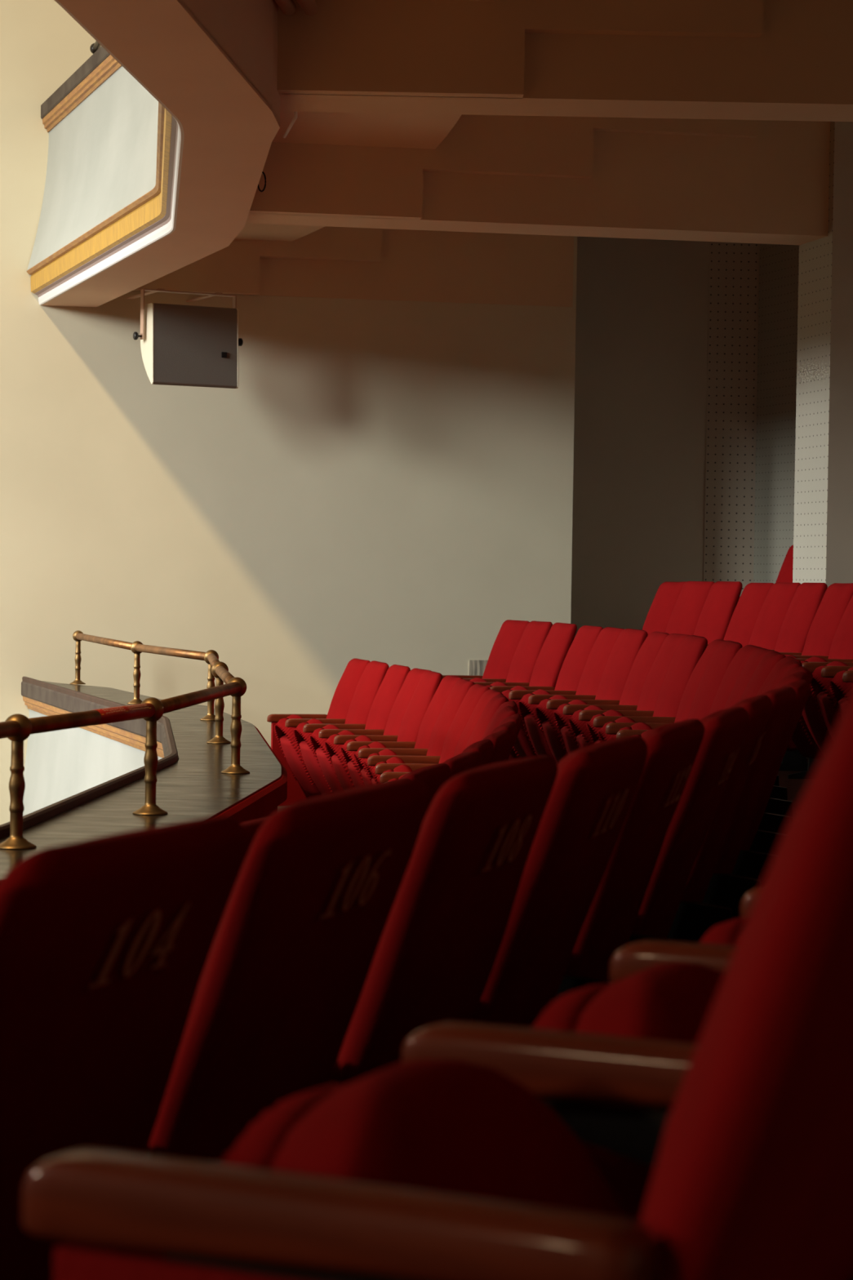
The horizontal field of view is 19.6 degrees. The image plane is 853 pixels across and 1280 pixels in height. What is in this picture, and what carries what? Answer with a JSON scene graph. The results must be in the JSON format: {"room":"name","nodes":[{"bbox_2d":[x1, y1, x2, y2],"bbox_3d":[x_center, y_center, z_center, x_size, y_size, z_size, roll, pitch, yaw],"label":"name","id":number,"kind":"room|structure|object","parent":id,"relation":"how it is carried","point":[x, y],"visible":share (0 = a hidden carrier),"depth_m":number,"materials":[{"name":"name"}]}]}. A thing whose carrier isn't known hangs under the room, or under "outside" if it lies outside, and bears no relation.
{"room":"auditorium","nodes":[
{"label":"auditorium","id":0,"kind":"room"},
{"bbox_2d":[0,676,287,879],"bbox_3d":[-2.261,1.151,7.367,3.305,1.358,18.090,1,1,7],"label":"balcony","id":1,"kind":"object","parent":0,"point":[83,783],"visible":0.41,"depth_m":9.81,"materials":[{"name":"white paint"},{"name":"dark wood"},{"name":"gold paint"}]},
{"bbox_2d":[0,630,249,849],"bbox_3d":[-1.414,0.277,9.833,1.503,0.349,12.520,1,1,-1],"label":"railing","id":2,"kind":"object","parent":1,"relation":"on","point":[17,727],"visible":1,"depth_m":7.37,"materials":[{"name":"gold metal"}]},
{"bbox_2d":[26,0,279,306],"bbox_3d":[-2.298,-2.661,7.342,3.015,1.331,18.021,1,1,7],"label":"balcony","id":3,"kind":"object","parent":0,"point":[160,141],"visible":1,"depth_m":12.30,"materials":[{"name":"white paint"}]},
{"bbox_2d":[89,40,100,53],"bbox_3d":[-1.854,-3.679,14.821,0.108,0.349,2.627,1,1,-14],"label":"railing","id":4,"kind":"object","parent":3,"relation":"on","point":[95,46],"visible":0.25,"depth_m":15.97,"materials":[{"name":"brown metal"}]},
{"bbox_2d":[283,111,297,137],"bbox_3d":[-0.580,-2.218,10.496,0.020,0.105,0.712,1,1,-7],"label":"conduit","id":5,"kind":"object","parent":3,"relation":"attached to","point":[295,118],"visible":0.6,"depth_m":10.41,"materials":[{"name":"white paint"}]},
{"bbox_2d":[0,0,577,824],"bbox_3d":[-7.502,-1.498,15.539,17.319,16.000,0.250,1,1,-11],"label":"wall","id":6,"kind":"structure","parent":0,"point":[390,482],"depth_m":16.67,"materials":[{"name":"beige paint"}]},
{"bbox_2d":[126,288,243,388],"bbox_3d":[-1.643,-1.956,16.179,0.744,0.626,0.752,0,2,-26],"label":"loudspeaker","id":7,"kind":"object","parent":6,"relation":"attached to","point":[181,345],"visible":1,"depth_m":15.85,"materials":[{"name":"grey"}]},
{"bbox_2d":[468,660,488,675],"bbox_3d":[0.424,0.265,16.998,0.270,0.250,0.008,1,1,-11],"label":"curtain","id":8,"kind":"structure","parent":6,"relation":"attached to","point":[475,667],"depth_m":16.98,"materials":[{"name":"white fabric"}]},
{"bbox_2d":[234,0,494,241],"bbox_3d":[-0.349,-3.091,6.091,8.116,1.350,24.926,1,1,11],"label":"ceiling","id":9,"kind":"structure","parent":0,"point":[411,131],"depth_m":12.47,"materials":[{"name":"paint"}]},
{"bbox_2d":[274,0,296,15],"bbox_3d":[-0.567,-2.446,9.228,0.060,0.070,0.674,1,1,6],"label":"conduit pipe","id":10,"kind":"object","parent":9,"relation":"attached to","point":[288,7],"visible":1,"depth_m":9.44,"materials":[{"name":"beige"}]},
{"bbox_2d":[133,226,573,306],"bbox_3d":[-0.496,-2.744,16.696,3.097,0.850,0.085,1,1,-11],"label":"beam","id":11,"kind":"structure","parent":9,"relation":"attached to","point":[326,262],"depth_m":16.79,"materials":[{"name":"paint"}]},
{"bbox_2d":[245,114,830,244],"bbox_3d":[0.559,-2.643,13.261,3.260,0.850,0.460,1,1,-10],"label":"beam","id":12,"kind":"structure","parent":9,"relation":"attached to","point":[721,180],"depth_m":13.15,"materials":[{"name":"paint"}]},
{"bbox_2d":[276,0,852,121],"bbox_3d":[1.326,-2.547,9.847,3.821,0.850,0.440,1,1,-1],"label":"beam","id":13,"kind":"structure","parent":9,"relation":"attached to","point":[731,60],"depth_m":9.70,"materials":[{"name":"paint"}]},
{"bbox_2d":[277,758,810,813],"bbox_3d":[-0.603,1.222,6.261,8.229,1.376,24.821,1,1,11],"label":"floor","id":14,"kind":"structure","parent":0,"point":[796,788],"depth_m":11.79,"materials":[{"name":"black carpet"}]},
{"bbox_2d":[0,816,244,1279],"bbox_3d":[-0.519,0.661,2.433,0.558,0.971,0.523,1,2,23],"label":"seat","id":15,"kind":"object","parent":14,"relation":"on","point":[105,941],"visible":0.94,"depth_m":2.32,"materials":[{"name":"red fabric"}]},
{"bbox_2d":[200,816,269,976],"bbox_3d":[-0.609,0.853,5.110,0.549,0.971,0.523,1,1,16],"label":"seat","id":16,"kind":"object","parent":14,"relation":"on","point":[251,828],"visible":0.02,"depth_m":4.97,"materials":[{"name":"red fabric"}]},
{"bbox_2d":[145,779,427,1163],"bbox_3d":[-0.330,0.653,2.907,0.560,0.970,0.530,1,2,22],"label":"seat","id":17,"kind":"object","parent":14,"relation":"on","point":[291,955],"visible":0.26,"depth_m":2.73,"materials":[{"name":"red fabric"}]},
{"bbox_2d":[266,658,370,805],"bbox_3d":[-0.665,0.602,15.360,0.568,0.968,0.562,0,1,-16],"label":"seat","id":18,"kind":"object","parent":14,"relation":"on","point":[300,786],"visible":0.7,"depth_m":15.29,"materials":[{"name":"red fabric"}]},
{"bbox_2d":[286,714,302,719],"bbox_3d":[-0.751,0.667,15.337,0.256,0.407,0.472,0,2,-16],"label":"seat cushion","id":19,"kind":"object","parent":18,"relation":"on","point":[288,716],"depth_m":15.26,"materials":[{"name":"red fabric"}]},
{"bbox_2d":[293,660,389,795],"bbox_3d":[-0.523,0.616,14.839,0.552,0.971,0.529,1,1,-15],"label":"seat","id":20,"kind":"object","parent":14,"relation":"on","point":[369,683],"visible":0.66,"depth_m":14.73,"materials":[{"name":"red fabric"}]},
{"bbox_2d":[305,718,324,740],"bbox_3d":[-0.606,0.679,14.841,0.256,0.408,0.472,1,1,-15],"label":"seat cushion","id":21,"kind":"object","parent":20,"relation":"on","point":[313,722],"depth_m":14.67,"materials":[{"name":"red fabric"}]},
{"bbox_2d":[309,664,410,792],"bbox_3d":[-0.399,0.631,14.338,0.558,0.968,0.523,1,1,-13],"label":"seat","id":22,"kind":"object","parent":14,"relation":"on","point":[395,676],"visible":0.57,"depth_m":14.22,"materials":[{"name":"red fabric"}]},
{"bbox_2d":[322,724,339,728],"bbox_3d":[-0.486,0.695,14.340,0.256,0.407,0.472,0,1,-13],"label":"seat cushion","id":23,"kind":"object","parent":22,"relation":"on","point":[328,726],"depth_m":14.26,"materials":[{"name":"red fabric"}]},
{"bbox_2d":[324,668,431,790],"bbox_3d":[-0.282,0.645,13.833,0.576,0.968,0.523,1,1,-12],"label":"seat","id":24,"kind":"object","parent":14,"relation":"on","point":[333,744],"visible":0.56,"depth_m":13.75,"materials":[{"name":"red fabric"}]},
{"bbox_2d":[337,729,355,735],"bbox_3d":[-0.378,0.710,13.835,0.256,0.407,0.472,0,2,-12],"label":"seat cushion","id":25,"kind":"object","parent":24,"relation":"on","point":[344,732],"depth_m":13.75,"materials":[{"name":"red fabric"}]},
{"bbox_2d":[340,671,442,787],"bbox_3d":[-0.199,0.657,13.319,0.536,0.972,0.532,1,1,-10],"label":"seat","id":26,"kind":"object","parent":14,"relation":"on","point":[429,682],"visible":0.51,"depth_m":13.19,"materials":[{"name":"red fabric"}]},
{"bbox_2d":[354,734,372,741],"bbox_3d":[-0.273,0.721,13.330,0.256,0.408,0.472,1,1,-10],"label":"seat cushion","id":27,"kind":"object","parent":26,"relation":"on","point":[362,738],"depth_m":13.25,"materials":[{"name":"red fabric"}]},
{"bbox_2d":[353,675,462,785],"bbox_3d":[-0.105,0.672,12.809,0.560,0.971,0.531,1,1,-8],"label":"seat","id":28,"kind":"object","parent":14,"relation":"on","point":[446,684],"visible":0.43,"depth_m":12.71,"materials":[{"name":"red fabric"}]},
{"bbox_2d":[368,741,386,748],"bbox_3d":[-0.189,0.734,12.821,0.256,0.407,0.472,2,1,-8],"label":"seat cushion","id":29,"kind":"object","parent":28,"relation":"on","point":[375,744],"depth_m":12.73,"materials":[{"name":"red fabric"}]},
{"bbox_2d":[363,679,475,783],"bbox_3d":[-0.045,0.684,12.295,0.544,0.974,0.529,1,1,-6],"label":"seat","id":30,"kind":"object","parent":14,"relation":"on","point":[460,690],"visible":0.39,"depth_m":12.17,"materials":[{"name":"red fabric"}]},
{"bbox_2d":[378,748,397,755],"bbox_3d":[-0.124,0.749,12.309,0.256,0.407,0.472,1,1,-6],"label":"seat cushion","id":31,"kind":"object","parent":30,"relation":"on","point":[386,752],"depth_m":12.22,"materials":[{"name":"red fabric"}]},
{"bbox_2d":[400,763,450,818],"bbox_3d":[-0.250,0.822,6.620,0.561,0.970,0.532,1,1,11],"label":"seat","id":32,"kind":"object","parent":14,"relation":"on","point":[433,776],"visible":0.06,"depth_m":6.59,"materials":[{"name":"red fabric"}]},
{"bbox_2d":[370,684,490,783],"bbox_3d":[0.010,0.698,11.781,0.558,0.972,0.523,1,1,-5],"label":"seat","id":33,"kind":"object","parent":14,"relation":"on","point":[474,693],"visible":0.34,"depth_m":11.68,"materials":[{"name":"red fabric"}]},
{"bbox_2d":[386,756,404,763],"bbox_3d":[-0.076,0.764,11.795,0.256,0.408,0.472,0,1,-5],"label":"seat cushion","id":34,"kind":"object","parent":33,"relation":"on","point":[394,759],"depth_m":11.72,"materials":[{"name":"red fabric"}]},
{"bbox_2d":[22,689,852,1279],"bbox_3d":[0.118,0.435,1.586,0.570,0.967,0.532,2,2,25],"label":"seat","id":35,"kind":"object","parent":14,"relation":"on","point":[427,1169],"visible":1,"depth_m":1.39,"materials":[{"name":"red fabric"}]},
{"bbox_2d":[270,1058,628,1219],"bbox_3d":[0.046,0.496,1.644,0.256,0.407,0.472,2,2,25],"label":"seat cushion","id":36,"kind":"object","parent":35,"relation":"on","point":[451,1128],"depth_m":1.64,"materials":[{"name":"red fabric"}]},
{"bbox_2d":[376,688,502,783],"bbox_3d":[0.054,0.713,11.265,0.564,0.970,0.523,1,1,-4],"label":"seat","id":37,"kind":"object","parent":14,"relation":"on","point":[401,770],"visible":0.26,"depth_m":11.18,"materials":[{"name":"red fabric"}]},
{"bbox_2d":[393,764,413,772],"bbox_3d":[-0.035,0.777,11.281,0.256,0.408,0.472,1,1,-4],"label":"seat cushion","id":38,"kind":"object","parent":37,"relation":"on","point":[402,768],"depth_m":11.21,"materials":[{"name":"red fabric"}]},
{"bbox_2d":[328,755,558,1085],"bbox_3d":[-0.146,0.645,3.382,0.561,0.969,0.526,1,2,20],"label":"seat","id":39,"kind":"object","parent":14,"relation":"on","point":[438,948],"visible":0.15,"depth_m":3.19,"materials":[{"name":"red fabric"}]},
{"bbox_2d":[387,693,508,782],"bbox_3d":[0.074,0.725,10.747,0.549,0.972,0.523,1,1,-2],"label":"seat","id":40,"kind":"object","parent":14,"relation":"on","point":[497,700],"visible":0.09,"depth_m":10.62,"materials":[{"name":"red fabric"}]},
{"bbox_2d":[442,751,480,780],"bbox_3d":[-0.159,0.812,7.132,0.566,0.968,0.523,1,1,9],"label":"seat","id":41,"kind":"object","parent":14,"relation":"on","point":[460,763],"visible":0.04,"depth_m":7.01,"materials":[{"name":"red fabric"}]},
{"bbox_2d":[461,738,493,767],"bbox_3d":[-0.084,0.799,7.645,0.544,0.971,0.523,1,1,8],"label":"seat","id":42,"kind":"object","parent":14,"relation":"on","point":[485,748],"visible":0.07,"depth_m":7.58,"materials":[{"name":"red fabric"}]},
{"bbox_2d":[442,619,528,682],"bbox_3d":[0.322,0.358,15.418,0.574,0.967,0.562,0,1,-16],"label":"seat","id":43,"kind":"object","parent":14,"relation":"on","point":[505,645],"visible":0.07,"depth_m":15.35,"materials":[{"name":"red fabric"}]},
{"bbox_2d":[482,729,511,764],"bbox_3d":[-0.015,0.788,8.157,0.558,0.970,0.531,1,1,6],"label":"seat","id":44,"kind":"object","parent":14,"relation":"on","point":[500,740],"visible":0.06,"depth_m":8.02,"materials":[{"name":"red fabric"}]},
{"bbox_2d":[482,705,516,739],"bbox_3d":[0.071,0.750,9.711,0.554,0.971,0.523,1,1,1],"label":"seat","id":45,"kind":"object","parent":14,"relation":"on","point":[505,712],"visible":0.02,"depth_m":9.59,"materials":[{"name":"red fabric"}]},
{"bbox_2d":[480,700,518,740],"bbox_3d":[0.089,0.740,10.229,0.568,0.967,0.523,1,1,0],"label":"seat","id":46,"kind":"object","parent":14,"relation":"on","point":[512,703],"visible":0.05,"depth_m":10.19,"materials":[{"name":"red fabric"}]},
{"bbox_2d":[490,721,517,761],"bbox_3d":[0.032,0.775,8.673,0.557,0.971,0.531,1,1,4],"label":"seat","id":47,"kind":"object","parent":14,"relation":"on","point":[511,726],"visible":0.05,"depth_m":8.54,"materials":[{"name":"red fabric"}]},
{"bbox_2d":[497,714,522,760],"bbox_3d":[0.066,0.765,9.193,0.567,0.968,0.523,1,1,3],"label":"seat","id":48,"kind":"object","parent":14,"relation":"on","point":[517,718],"visible":0.06,"depth_m":9.09,"materials":[{"name":"red fabric"}]},
{"bbox_2d":[470,621,552,686],"bbox_3d":[0.458,0.369,14.902,0.551,0.973,0.537,1,1,-14],"label":"seat","id":49,"kind":"object","parent":14,"relation":"on","point":[535,634],"visible":0.13,"depth_m":14.81,"materials":[{"name":"red fabric"}]},
{"bbox_2d":[470,677,487,682],"bbox_3d":[0.377,0.433,14.908,0.256,0.407,0.472,1,1,-14],"label":"seat cushion","id":50,"kind":"object","parent":49,"relation":"on","point":[477,679],"depth_m":14.82,"materials":[{"name":"red fabric"}]},
{"bbox_2d":[486,622,577,760],"bbox_3d":[0.572,0.384,14.411,0.546,0.971,0.523,1,1,-13],"label":"seat","id":51,"kind":"object","parent":14,"relation":"on","point":[554,650],"visible":0.28,"depth_m":14.28,"materials":[{"name":"red fabric"}]},
{"bbox_2d":[489,681,507,686],"bbox_3d":[0.491,0.449,14.414,0.256,0.408,0.472,1,1,-13],"label":"seat cushion","id":52,"kind":"object","parent":51,"relation":"on","point":[497,683],"depth_m":14.33,"materials":[{"name":"red fabric"}]},
{"bbox_2d":[502,625,603,758],"bbox_3d":[0.686,0.401,13.914,0.570,0.966,0.523,1,1,-11],"label":"seat","id":53,"kind":"object","parent":14,"relation":"on","point":[574,664],"visible":0.42,"depth_m":13.80,"materials":[{"name":"red fabric"}]},
{"bbox_2d":[510,685,528,690],"bbox_3d":[0.594,0.463,13.918,0.256,0.408,0.472,0,1,-11],"label":"seat cushion","id":54,"kind":"object","parent":53,"relation":"on","point":[517,687],"depth_m":13.84,"materials":[{"name":"red fabric"}]},
{"bbox_2d":[471,735,647,1027],"bbox_3d":[0.024,0.636,3.862,0.570,0.968,0.523,1,1,18],"label":"seat","id":55,"kind":"object","parent":14,"relation":"on","point":[596,784],"visible":0.12,"depth_m":3.66,"materials":[{"name":"red fabric"}]},
{"bbox_2d":[517,626,624,764],"bbox_3d":[0.782,0.414,13.411,0.568,0.968,0.532,1,1,-10],"label":"seat","id":56,"kind":"object","parent":14,"relation":"on","point":[590,679],"visible":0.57,"depth_m":13.33,"materials":[{"name":"red fabric"}]},
{"bbox_2d":[530,688,551,713],"bbox_3d":[0.693,0.475,13.419,0.256,0.408,0.472,1,1,-10],"label":"seat cushion","id":57,"kind":"object","parent":56,"relation":"on","point":[539,692],"depth_m":13.31,"materials":[{"name":"red fabric"}]},
{"bbox_2d":[534,628,648,764],"bbox_3d":[0.850,0.426,12.908,0.556,0.971,0.523,1,1,-9],"label":"seat","id":58,"kind":"object","parent":14,"relation":"on","point":[623,655],"visible":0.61,"depth_m":12.80,"materials":[{"name":"red fabric"}]},
{"bbox_2d":[549,694,568,699],"bbox_3d":[0.765,0.491,12.917,0.256,0.407,0.472,0,1,-9],"label":"seat cushion","id":59,"kind":"object","parent":58,"relation":"on","point":[557,696],"depth_m":12.84,"materials":[{"name":"red fabric"}]},
{"bbox_2d":[552,631,669,754],"bbox_3d":[0.928,0.441,12.405,0.572,0.967,0.523,1,1,-7],"label":"seat","id":60,"kind":"object","parent":14,"relation":"on","point":[649,650],"visible":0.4,"depth_m":12.30,"materials":[{"name":"red fabric"}]},
{"bbox_2d":[568,699,587,704],"bbox_3d":[0.834,0.504,12.416,0.256,0.407,0.472,1,1,-7],"label":"seat cushion","id":61,"kind":"object","parent":60,"relation":"on","point":[575,701],"depth_m":12.34,"materials":[{"name":"red fabric"}]},
{"bbox_2d":[401,961,852,1279],"bbox_3d":[0.329,0.426,2.045,0.549,0.970,0.527,1,2,23],"label":"seat","id":62,"kind":"object","parent":14,"relation":"on","point":[611,1061],"visible":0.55,"depth_m":1.88,"materials":[{"name":"red fabric"}]},
{"bbox_2d":[575,961,724,1223],"bbox_3d":[0.265,0.488,2.097,0.256,0.408,0.472,2,2,23],"label":"seat cushion","id":63,"kind":"object","parent":62,"relation":"on","point":[673,1002],"depth_m":2.04,"materials":[{"name":"red fabric"}]},
{"bbox_2d":[568,633,688,748],"bbox_3d":[0.969,0.452,11.897,0.563,0.971,0.523,1,1,-5],"label":"seat","id":64,"kind":"object","parent":14,"relation":"on","point":[651,690],"visible":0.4,"depth_m":11.80,"materials":[{"name":"red fabric"}]},
{"bbox_2d":[584,705,603,710],"bbox_3d":[0.882,0.519,11.911,0.256,0.407,0.472,0,1,-5],"label":"seat cushion","id":65,"kind":"object","parent":64,"relation":"on","point":[592,707],"depth_m":11.84,"materials":[{"name":"red fabric"}]},
{"bbox_2d":[555,719,705,999],"bbox_3d":[0.184,0.626,4.347,0.555,0.970,0.526,1,1,17],"label":"seat","id":66,"kind":"object","parent":14,"relation":"on","point":[673,748],"visible":0.09,"depth_m":4.16,"materials":[{"name":"red fabric"}]},
{"bbox_2d":[586,635,707,743],"bbox_3d":[1.009,0.465,11.386,0.544,0.973,0.534,1,1,-4],"label":"seat","id":67,"kind":"object","parent":14,"relation":"on","point":[691,648],"visible":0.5,"depth_m":11.25,"materials":[{"name":"red fabric"}]},
{"bbox_2d":[602,709,623,715],"bbox_3d":[0.933,0.528,11.405,0.256,0.407,0.472,1,1,-4],"label":"seat cushion","id":68,"kind":"object","parent":67,"relation":"on","point":[610,713],"depth_m":11.33,"materials":[{"name":"red fabric"}]},
{"bbox_2d":[597,639,724,741],"bbox_3d":[1.045,0.480,10.881,0.573,0.967,0.523,1,1,-2],"label":"seat","id":69,"kind":"object","parent":14,"relation":"on","point":[610,729],"visible":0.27,"depth_m":10.80,"materials":[{"name":"red fabric"}]},
{"bbox_2d":[614,716,635,722],"bbox_3d":[0.952,0.543,10.899,0.256,0.407,0.472,0,1,-2],"label":"seat cushion","id":70,"kind":"object","parent":69,"relation":"on","point":[623,719],"depth_m":10.83,"materials":[{"name":"red fabric"}]},
{"bbox_2d":[642,581,685,635],"bbox_3d":[1.305,0.114,15.391,0.570,0.968,0.562,1,1,-15],"label":"seat","id":71,"kind":"object","parent":14,"relation":"on","point":[658,617],"visible":0.08,"depth_m":15.33,"materials":[{"name":"red fabric"}]},
{"bbox_2d":[612,640,742,739],"bbox_3d":[1.047,0.490,10.368,0.540,0.973,0.536,1,1,-1],"label":"seat","id":72,"kind":"object","parent":14,"relation":"on","point":[715,670],"visible":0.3,"depth_m":10.25,"materials":[{"name":"red fabric"}]},
{"bbox_2d":[630,722,652,729],"bbox_3d":[0.976,0.553,10.392,0.256,0.407,0.472,2,1,-1],"label":"seat cushion","id":73,"kind":"object","parent":72,"relation":"on","point":[639,726],"depth_m":10.32,"materials":[{"name":"red fabric"}]},
{"bbox_2d":[609,917,747,984],"bbox_3d":[0.518,0.416,2.513,0.541,0.972,0.523,1,2,22],"label":"seat","id":74,"kind":"object","parent":14,"relation":"on","point":[716,949],"visible":0.15,"depth_m":2.36,"materials":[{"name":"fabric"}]},
{"bbox_2d":[627,706,749,944],"bbox_3d":[0.325,0.617,4.835,0.565,0.968,0.523,1,1,16],"label":"seat","id":75,"kind":"object","parent":14,"relation":"on","point":[726,730],"visible":0.12,"depth_m":4.61,"materials":[{"name":"red fabric"}]},
{"bbox_2d":[665,581,715,635],"bbox_3d":[1.419,0.127,14.880,0.540,0.972,0.523,1,1,-14],"label":"seat","id":76,"kind":"object","parent":14,"relation":"on","point":[684,618],"visible":0.07,"depth_m":14.81,"materials":[{"name":"red fabric"}]},
{"bbox_2d":[634,644,762,737],"bbox_3d":[1.057,0.504,9.861,0.561,0.969,0.530,1,1,1],"label":"seat","id":77,"kind":"object","parent":14,"relation":"on","point":[741,657],"visible":0.05,"depth_m":9.79,"materials":[{"name":"red fabric"}]},
{"bbox_2d":[640,728,653,736],"bbox_3d":[0.975,0.566,9.885,0.256,0.408,0.472,2,1,1],"label":"seat cushion","id":78,"kind":"object","parent":77,"relation":"on","point":[642,734],"depth_m":9.86,"materials":[{"name":"red fabric"}]},
{"bbox_2d":[693,581,742,646],"bbox_3d":[1.529,0.140,14.388,0.537,0.972,0.523,1,1,-12],"label":"seat","id":79,"kind":"object","parent":14,"relation":"on","point":[721,602],"visible":0.12,"depth_m":14.28,"materials":[{"name":"red fabric"}]},
{"bbox_2d":[666,694,772,942],"bbox_3d":[0.454,0.606,5.328,0.547,0.971,0.523,1,1,14],"label":"seat","id":80,"kind":"object","parent":14,"relation":"on","point":[694,918],"visible":0.08,"depth_m":5.09,"materials":[{"name":"red fabric"}]},
{"bbox_2d":[724,582,773,646],"bbox_3d":[1.640,0.157,13.896,0.568,0.967,0.523,1,1,-11],"label":"seat","id":81,"kind":"object","parent":14,"relation":"on","point":[741,625],"visible":0.06,"depth_m":13.82,"materials":[{"name":"red fabric"}]},
{"bbox_2d":[702,686,796,919],"bbox_3d":[0.575,0.596,5.822,0.554,0.970,0.523,1,1,12],"label":"seat","id":82,"kind":"object","parent":14,"relation":"on","point":[725,889],"visible":0.06,"depth_m":5.60,"materials":[{"name":"red fabric"}]},
{"bbox_2d":[724,648,775,709],"bbox_3d":[1.036,0.516,9.353,0.550,0.970,0.527,1,1,2],"label":"seat","id":83,"kind":"object","parent":14,"relation":"on","point":[756,656],"visible":0.05,"depth_m":9.27,"materials":[{"name":"red fabric"}]},
{"bbox_2d":[740,886,760,917],"bbox_3d":[0.702,0.407,2.982,0.547,0.973,0.523,1,2,20],"label":"seat","id":84,"kind":"object","parent":14,"relation":"on","point":[747,903],"visible":0.06,"depth_m":2.83,"materials":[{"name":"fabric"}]},
{"bbox_2d":[739,651,786,786],"bbox_3d":[1.007,0.527,8.844,0.543,0.972,0.527,1,1,3],"label":"seat","id":85,"kind":"object","parent":14,"relation":"on","point":[769,660],"visible":0.05,"depth_m":8.69,"materials":[{"name":"red fabric"}]},
{"bbox_2d":[737,544,793,601],"bbox_3d":[2.190,-0.141,15.811,0.572,0.967,0.562,1,1,-15],"label":"seat","id":86,"kind":"object","parent":14,"relation":"on","point":[785,575],"visible":0.05,"depth_m":15.85,"materials":[{"name":"red fabric"}]},
{"bbox_2d":[731,680,811,885],"bbox_3d":[0.689,0.587,6.319,0.566,0.967,0.523,1,1,11],"label":"seat","id":87,"kind":"object","parent":14,"relation":"on","point":[749,864],"visible":0.12,"depth_m":6.09,"materials":[{"name":"red fabric"}]},
{"bbox_2d":[748,582,800,650],"bbox_3d":[1.725,0.169,13.394,0.555,0.970,0.543,1,1,-9],"label":"seat","id":88,"kind":"object","parent":14,"relation":"on","point":[765,634],"visible":0.1,"depth_m":13.31,"materials":[{"name":"red fabric"}]},
{"bbox_2d":[755,656,802,800],"bbox_3d":[0.975,0.541,8.336,0.558,0.968,0.523,1,1,5],"label":"seat","id":89,"kind":"object","parent":14,"relation":"on","point":[778,792],"visible":0.04,"depth_m":8.17,"materials":[{"name":"red fabric"}]},
{"bbox_2d":[749,671,809,854],"bbox_3d":[0.770,0.574,6.823,0.556,0.970,0.523,1,1,10],"label":"seat","id":90,"kind":"object","parent":14,"relation":"on","point":[764,842],"visible":0.08,"depth_m":6.55,"materials":[{"name":"red fabric"}]},
{"bbox_2d":[761,660,802,816],"bbox_3d":[0.910,0.551,7.831,0.549,0.972,0.523,1,1,6],"label":"seat","id":91,"kind":"object","parent":14,"relation":"on","point":[779,806],"visible":0.05,"depth_m":7.57,"materials":[{"name":"red fabric"}]},
{"bbox_2d":[757,666,813,834],"bbox_3d":[0.853,0.564,7.325,0.566,0.968,0.523,1,1,8],"label":"seat","id":92,"kind":"object","parent":14,"relation":"on","point":[775,823],"visible":0.06,"depth_m":7.06,"materials":[{"name":"red fabric"}]},
{"bbox_2d":[774,582,827,771],"bbox_3d":[1.786,0.181,12.899,0.548,0.971,0.523,1,1,-8],"label":"seat","id":93,"kind":"object","parent":14,"relation":"on","point":[801,613],"visible":0.14,"depth_m":12.75,"materials":[{"name":"red fabric"}]},
{"bbox_2d":[784,595,852,759],"bbox_3d":[1.905,0.208,11.898,0.558,0.970,0.523,1,1,-5],"label":"seat","id":94,"kind":"object","parent":14,"relation":"on","point":[842,647],"visible":0.13,"depth_m":11.82,"materials":[{"name":"red fabric"}]},
{"bbox_2d":[786,582,852,778],"bbox_3d":[1.859,0.194,12.400,0.552,0.972,0.523,1,1,-7],"label":"seat","id":95,"kind":"object","parent":14,"relation":"on","point":[835,601],"visible":0.07,"depth_m":12.28,"materials":[{"name":"red fabric"}]},
{"bbox_2d":[800,656,852,754],"bbox_3d":[1.946,0.220,11.396,0.545,0.973,0.523,1,1,-4],"label":"seat","id":96,"kind":"object","parent":14,"relation":"on","point":[813,718],"visible":0.35,"depth_m":11.29,"materials":[{"name":"red fabric"}]},
{"bbox_2d":[804,656,827,662],"bbox_3d":[1.871,0.283,11.412,0.256,0.407,0.472,2,1,-4],"label":"seat cushion","id":97,"kind":"object","parent":96,"relation":"on","point":[814,659],"depth_m":11.34,"materials":[{"name":"red fabric"}]},
{"bbox_2d":[810,661,852,737],"bbox_3d":[1.972,0.234,10.893,0.550,0.970,0.523,1,1,-2],"label":"seat","id":98,"kind":"object","parent":14,"relation":"on","point":[822,675],"visible":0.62,"depth_m":10.82,"materials":[{"name":"red fabric"}]},
{"bbox_2d":[826,661,848,666],"bbox_3d":[1.890,0.298,10.912,0.256,0.407,0.472,1,1,-2],"label":"seat cushion","id":99,"kind":"object","parent":98,"relation":"on","point":[834,663],"depth_m":10.85,"materials":[{"name":"red fabric"}]},
{"bbox_2d":[828,666,852,715],"bbox_3d":[1.987,0.247,10.389,0.562,0.969,0.523,1,1,-1],"label":"seat","id":100,"kind":"object","parent":14,"relation":"on","point":[842,685],"visible":0.82,"depth_m":10.36,"materials":[{"name":"red fabric"}]},
{"bbox_2d":[570,236,709,636],"bbox_3d":[1.446,-1.329,18.372,1.250,6.200,0.200,1,1,0],"label":"wall","id":101,"kind":"structure","parent":0,"point":[642,324],"depth_m":18.27,"materials":[{"name":"grey paint"}]},
{"bbox_2d":[703,241,759,596],"bbox_3d":[2.276,-1.316,18.362,0.410,6.200,0.200,1,1,0],"label":"panel","id":102,"kind":"object","parent":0,"point":[734,267],"visible":0.29,"depth_m":18.25,"materials":[{"name":"grey metal"}]},
{"bbox_2d":[753,243,799,583],"bbox_3d":[2.842,-1.583,17.387,0.200,6.800,1.867,0,1,-19],"label":"wall","id":103,"kind":"structure","parent":0,"point":[779,264],"depth_m":17.94,"materials":[{"name":"grey paint"}]},
{"bbox_2d":[792,121,852,758],"bbox_3d":[2.428,-1.300,13.655,0.620,4.397,0.455,1,1,-15],"label":"pillar","id":104,"kind":"structure","parent":0,"point":[823,529],"depth_m":13.40,"materials":[{"name":"grey paint"}]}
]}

